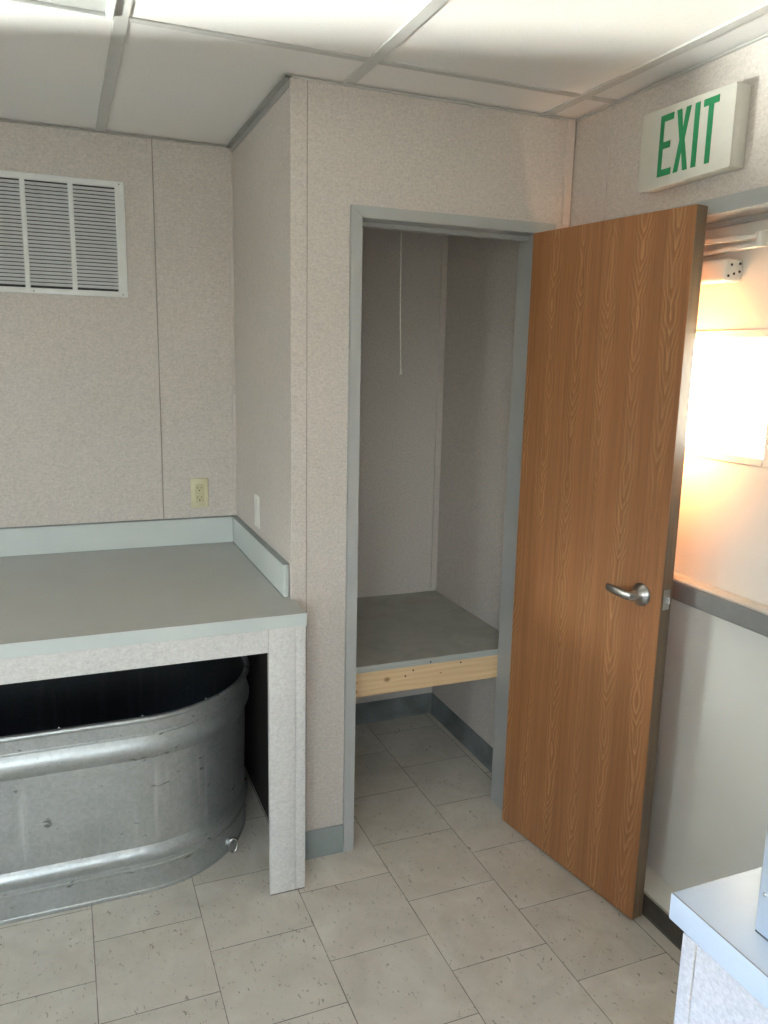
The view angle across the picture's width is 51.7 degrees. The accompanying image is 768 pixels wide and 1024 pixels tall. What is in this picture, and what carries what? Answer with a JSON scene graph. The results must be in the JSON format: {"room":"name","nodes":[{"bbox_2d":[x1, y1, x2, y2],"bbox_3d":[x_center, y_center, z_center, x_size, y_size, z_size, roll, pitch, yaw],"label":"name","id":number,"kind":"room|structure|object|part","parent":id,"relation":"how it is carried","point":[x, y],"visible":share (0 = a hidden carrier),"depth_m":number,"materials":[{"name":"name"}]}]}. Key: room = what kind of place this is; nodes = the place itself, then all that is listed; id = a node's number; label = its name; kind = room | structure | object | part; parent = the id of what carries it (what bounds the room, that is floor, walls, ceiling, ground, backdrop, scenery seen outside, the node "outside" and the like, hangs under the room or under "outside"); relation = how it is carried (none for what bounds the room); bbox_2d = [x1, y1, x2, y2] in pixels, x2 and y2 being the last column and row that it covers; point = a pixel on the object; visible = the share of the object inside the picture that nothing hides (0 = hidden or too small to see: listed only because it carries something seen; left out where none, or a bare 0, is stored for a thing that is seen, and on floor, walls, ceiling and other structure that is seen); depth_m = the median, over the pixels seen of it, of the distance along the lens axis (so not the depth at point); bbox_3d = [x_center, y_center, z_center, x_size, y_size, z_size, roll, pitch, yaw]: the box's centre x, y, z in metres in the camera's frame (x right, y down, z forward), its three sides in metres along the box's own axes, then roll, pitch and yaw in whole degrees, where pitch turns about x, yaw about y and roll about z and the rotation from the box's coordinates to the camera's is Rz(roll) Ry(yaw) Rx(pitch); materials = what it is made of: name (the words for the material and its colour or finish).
{"room":"utility room","nodes":[
{"label":"utility room","id":0,"kind":"room"},
{"bbox_2d":[0,119,233,527],"bbox_3d":[-1.878,-0.171,2.720,2.826,2.538,0.110,-3,12,-22],"label":"wall","id":1,"kind":"structure","parent":0,"point":[78,422],"depth_m":2.94,"materials":[{"name":"paint"}]},
{"bbox_2d":[0,170,127,297],"bbox_3d":[-1.256,-0.966,2.747,0.692,0.401,0.012,-3,12,-22],"label":"air vent","id":2,"kind":"object","parent":1,"relation":"in","point":[60,235],"visible":1,"depth_m":2.79,"materials":[{"name":"white metal"}]},
{"bbox_2d":[0,119,230,147],"bbox_3d":[-1.804,-1.287,2.458,2.666,0.003,0.012,-3,12,-22],"label":"trim","id":3,"kind":"structure","parent":1,"relation":"attached to","point":[0,119],"depth_m":2.79,"materials":[{"name":"paint"}]},
{"bbox_2d":[0,517,232,556],"bbox_3d":[-1.586,0.123,2.826,2.096,0.105,0.012,-3,12,-22],"label":"backsplash","id":4,"kind":"structure","parent":1,"relation":"attached to","point":[92,537],"depth_m":3.04,"materials":[{"name":"laminate"}]},
{"bbox_2d":[147,138,163,518],"bbox_3d":[-0.858,-0.652,2.978,0.014,1.401,0.004,-3,12,-22],"label":"trim","id":5,"kind":"structure","parent":1,"relation":"attached to","point":[149,150],"depth_m":2.97,"materials":[{"name":"plastic"}]},
{"bbox_2d":[190,478,208,507],"bbox_3d":[-0.731,-0.075,3.144,0.069,0.118,0.008,-3,12,-22],"label":"wall outlet","id":6,"kind":"object","parent":1,"relation":"attached to","point":[199,486],"visible":1,"depth_m":3.14,"materials":[{"name":"beige plastic"}]},
{"bbox_2d":[195,484,203,501],"bbox_3d":[-0.730,-0.075,3.142,0.033,0.070,0.003,-3,12,-22],"label":"receptacle","id":7,"kind":"object","parent":6,"relation":"attached to","point":[199,488],"depth_m":3.14,"materials":[{"name":"beige plastic"}]},
{"bbox_2d":[228,152,236,515],"bbox_3d":[-0.587,-0.659,3.083,0.012,1.385,0.012,-3,12,-22],"label":"trim","id":8,"kind":"structure","parent":1,"relation":"attached to","point":[229,153],"depth_m":3.07,"materials":[{"name":"plastic"}]},
{"bbox_2d":[232,96,282,556],"bbox_3d":[-0.443,-0.180,2.925,0.090,2.538,0.889,-3,12,-22],"label":"wall","id":9,"kind":"structure","parent":0,"point":[257,160],"depth_m":2.69,"materials":[{"name":"paint"}]},
{"bbox_2d":[254,494,259,528],"bbox_3d":[-0.457,-0.003,2.854,0.007,0.116,0.070,-3,12,-22],"label":"wall plate","id":10,"kind":"object","parent":9,"relation":"attached to","point":[256,497],"visible":1,"depth_m":2.84,"materials":[{"name":"white plastic"}]},
{"bbox_2d":[226,74,292,152],"bbox_3d":[-0.420,-1.269,2.566,0.021,0.020,0.854,-3,12,-22],"label":"trim","id":11,"kind":"structure","parent":9,"relation":"attached to","point":[282,85],"depth_m":2.48,"materials":[{"name":"paint"}]},
{"bbox_2d":[0,713,680,1023],"bbox_3d":[-0.570,1.512,1.055,3.848,0.080,4.820,-3,12,-22],"label":"floor","id":12,"kind":"structure","parent":0,"point":[439,910],"depth_m":2.31,"materials":[{"name":"tile"}]},
{"bbox_2d":[0,656,249,924],"bbox_3d":[-1.518,0.861,2.523,2.188,0.602,0.826,-3,12,-22],"label":"tank","id":13,"kind":"object","parent":12,"relation":"on","point":[115,785],"visible":0.76,"depth_m":2.43,"materials":[{"name":"metal"}]},
{"bbox_2d":[0,515,306,895],"bbox_3d":[-1.404,0.658,2.480,2.121,1.020,0.986,-3,12,-22],"label":"countertop","id":14,"kind":"structure","parent":12,"relation":"on","point":[78,599],"depth_m":2.45,"materials":[{"name":"grey laminate"}]},
{"bbox_3d":[-0.320,0.755,2.480,0.112,0.869,0.142,-3,12,-22],"label":"leg","id":15,"kind":"part","parent":14,"relation":"part of","materials":[{"name":"laminate"}]},
{"bbox_2d":[669,867,767,1023],"bbox_3d":[1.060,1.115,0.673,0.801,0.913,1.538,-3,12,-22],"label":"countertop","id":16,"kind":"structure","parent":12,"relation":"on","point":[723,977],"depth_m":1.08,"materials":[{"name":"white laminate"}]},
{"bbox_3d":[0.704,1.156,0.533,0.029,0.872,1.433,-3,12,-22],"label":"panel","id":17,"kind":"part","parent":16,"relation":"part of","materials":[{"name":"laminate"}]},
{"bbox_2d":[755,826,767,940],"bbox_3d":[0.699,0.454,0.936,0.296,0.270,0.348,-3,12,-22],"label":"equipment box","id":18,"kind":"object","parent":16,"relation":"on","point":[761,925],"visible":1,"depth_m":1.04,"materials":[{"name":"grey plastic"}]},
{"bbox_2d":[0,0,767,144],"bbox_3d":[-0.526,-0.988,0.567,3.828,0.181,4.820,-3,12,-22],"label":"ceiling","id":19,"kind":"structure","parent":0,"point":[187,70],"depth_m":2.02,"materials":[{"name":"paint"}]},
{"bbox_2d":[0,0,116,20],"bbox_3d":[-0.663,-1.055,1.169,0.569,0.102,1.191,-3,12,-22],"label":"ceiling light","id":20,"kind":"object","parent":19,"relation":"attached to","point":[102,9],"visible":1,"depth_m":1.76,"materials":[{"name":"white paint"}]},
{"bbox_2d":[33,0,106,12],"bbox_3d":[-0.664,-1.015,1.176,0.537,0.004,1.159,-3,12,-22],"label":"diffuser","id":21,"kind":"object","parent":20,"relation":"attached to","point":[66,6],"depth_m":1.76,"materials":[{"name":"white plastic"}]},
{"bbox_2d":[399,231,401,374],"bbox_3d":[0.079,-0.901,2.811,0.110,0.818,0.110,-3,12,-22],"label":"pull cord","id":22,"kind":"object","parent":19,"relation":"hanging from","point":[401,231],"visible":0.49,"depth_m":2.86,"materials":[{"name":"white fabric"}]},
{"bbox_3d":[0.065,-0.900,2.850,0.017,0.776,0.005,-3,12,-22],"label":"cord","id":23,"kind":"part","parent":22,"relation":"part of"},
{"bbox_2d":[356,228,441,703],"bbox_3d":[-0.151,-0.277,3.454,0.852,2.538,0.110,-3,12,-22],"label":"wall","id":24,"kind":"structure","parent":0,"point":[398,412],"depth_m":3.45,"materials":[{"name":"paint"}]},
{"bbox_2d":[355,692,431,724],"bbox_3d":[-0.159,0.931,3.629,0.837,0.100,0.009,-3,12,-22],"label":"baseboard","id":25,"kind":"structure","parent":24,"relation":"attached to","point":[400,707],"depth_m":3.71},
{"bbox_2d":[356,590,498,697],"bbox_3d":[-0.009,0.511,3.190,0.836,0.114,0.762,-3,12,-22],"label":"closet shelf","id":26,"kind":"object","parent":24,"relation":"attached to","point":[415,640],"visible":0.55,"depth_m":2.98,"materials":[{"name":"grey laminate"}]},
{"bbox_3d":[0.125,0.589,2.866,0.836,0.089,0.038,-3,12,-22],"label":"support rail","id":27,"kind":"part","parent":26,"relation":"part of","materials":[{"name":"brown wood"}]},
{"bbox_2d":[430,235,447,587],"bbox_3d":[0.247,-0.530,3.500,0.028,1.794,0.008,-3,12,-22],"label":"trim","id":28,"kind":"structure","parent":24,"relation":"attached to","point":[444,251],"depth_m":3.51,"materials":[{"name":"plastic"}]},
{"bbox_2d":[282,75,575,830],"bbox_3d":[0.137,-0.112,2.633,0.942,2.538,0.100,-3,12,-22],"label":"wall","id":29,"kind":"structure","parent":0,"point":[366,147],"depth_m":2.42,"materials":[{"name":"paint"}]},
{"bbox_2d":[289,77,306,831],"bbox_3d":[-0.264,-0.020,2.436,0.049,2.416,0.014,-3,12,-22],"label":"trim","id":30,"kind":"structure","parent":29,"relation":"attached to","point":[297,87],"depth_m":2.33,"materials":[{"name":"plastic"}]},
{"bbox_2d":[306,80,307,661],"bbox_3d":[-0.239,-0.020,2.443,0.002,2.414,0.002,-3,12,-22],"label":"trim","id":31,"kind":"structure","parent":29,"relation":"attached to","point":[307,80],"depth_m":2.40,"materials":[{"name":"beige plastic"}]},
{"bbox_2d":[305,824,342,859],"bbox_3d":[-0.216,1.115,2.672,0.166,0.100,0.009,-3,12,-22],"label":"baseboard","id":32,"kind":"structure","parent":29,"relation":"attached to","point":[326,841],"depth_m":2.68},
{"bbox_2d":[284,76,577,121],"bbox_3d":[0.172,-1.226,2.361,0.962,0.003,0.012,-3,12,-22],"label":"trim","id":33,"kind":"structure","parent":29,"relation":"attached to","point":[304,78],"depth_m":2.34,"materials":[{"name":"paint"}]},
{"bbox_2d":[343,204,555,851],"bbox_3d":[0.188,0.103,2.694,0.703,2.096,0.122,-3,12,-22],"label":"door frame","id":34,"kind":"structure","parent":29,"relation":"attached to","point":[361,216],"depth_m":2.59,"materials":[{"name":"grey paint"}]},
{"bbox_2d":[502,204,707,919],"bbox_3d":[0.612,0.174,2.454,0.108,2.049,0.633,-5,13,-31],"label":"door","id":35,"kind":"structure","parent":34,"relation":"attached to","point":[613,312],"depth_m":2.39,"materials":[{"name":"brown wood"}]},
{"bbox_3d":[0.682,0.229,2.275,0.036,0.029,0.103,-5,13,-31],"label":"lever handle","id":36,"kind":"part","parent":35,"relation":"part of","materials":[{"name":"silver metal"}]},
{"bbox_3d":[0.788,0.245,2.214,0.025,0.058,0.003,-5,13,-31],"label":"latch plate","id":37,"kind":"part","parent":35,"relation":"part of","materials":[{"name":"silver metal"}]},
{"bbox_2d":[561,120,575,225],"bbox_3d":[0.596,-1.093,2.563,0.029,0.317,0.008,-3,12,-22],"label":"trim","id":38,"kind":"structure","parent":29,"relation":"attached to","point":[570,133],"depth_m":2.56,"materials":[{"name":"plastic"}]},
{"bbox_2d":[432,37,767,747],"bbox_3d":[1.167,0.132,1.487,0.123,2.538,4.820,-3,12,-22],"label":"wall","id":39,"kind":"structure","parent":0,"point":[481,272],"depth_m":3.11,"materials":[{"name":"paint"}]},
{"bbox_2d":[431,693,492,772],"bbox_3d":[0.368,0.980,3.433,0.009,0.100,0.757,-3,12,-22],"label":"baseboard","id":40,"kind":"structure","parent":39,"relation":"attached to","point":[455,725],"depth_m":3.48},
{"bbox_2d":[601,106,612,219],"bbox_3d":[0.677,-1.059,2.411,0.005,0.325,0.015,-3,12,-22],"label":"trim","id":41,"kind":"structure","parent":39,"relation":"attached to","point":[610,107],"depth_m":2.41,"materials":[{"name":"plastic"}]},
{"bbox_2d":[642,864,683,950],"bbox_3d":[0.884,1.201,2.406,0.159,0.079,0.908,-3,12,-22],"label":"sill","id":42,"kind":"structure","parent":39,"relation":"attached to","point":[657,892],"depth_m":2.39,"materials":[{"name":"brown metal"}]},
{"bbox_2d":[575,33,767,120],"bbox_3d":[1.306,-0.908,0.844,0.012,0.003,3.709,-3,12,-22],"label":"trim","id":43,"kind":"structure","parent":39,"relation":"attached to","point":[765,35],"depth_m":2.11,"materials":[{"name":"paint"}]},
{"bbox_2d":[638,82,750,192],"bbox_3d":[0.797,-0.963,2.061,0.050,0.203,0.335,-3,12,-22],"label":"exit sign","id":44,"kind":"object","parent":39,"relation":"attached to","point":[703,136],"visible":1,"depth_m":2.02,"materials":[{"name":"plastic"}]},
{"bbox_2d":[647,219,767,890],"bbox_3d":[0.909,0.205,2.215,0.115,1.956,0.906,-3,12,-22],"label":"door","id":45,"kind":"structure","parent":39,"relation":"in","point":[709,822],"depth_m":2.20,"materials":[{"name":"paint"}]},
{"bbox_3d":[0.912,0.244,2.224,0.026,0.072,0.850,-3,12,-22],"label":"push bar rail","id":46,"kind":"part","parent":45,"relation":"part of","materials":[{"name":"grey metal"}]},
{"bbox_3d":[0.921,-0.315,2.151,0.008,0.349,0.356,-3,12,-22],"label":"lite frame","id":47,"kind":"part","parent":45,"relation":"part of","materials":[{"name":"glass"}]},
{"bbox_3d":[0.872,-0.722,2.096,0.055,0.080,0.358,-3,12,-22],"label":"closer arm","id":48,"kind":"part","parent":45,"relation":"part of","materials":[{"name":"paint"}]},
{"bbox_2d":[670,186,767,230],"bbox_3d":[0.888,0.223,2.210,0.132,2.074,1.007,-3,12,-22],"label":"door frame","id":49,"kind":"structure","parent":39,"relation":"attached to","point":[748,206],"depth_m":1.99,"materials":[{"name":"grey paint"}]}
]}

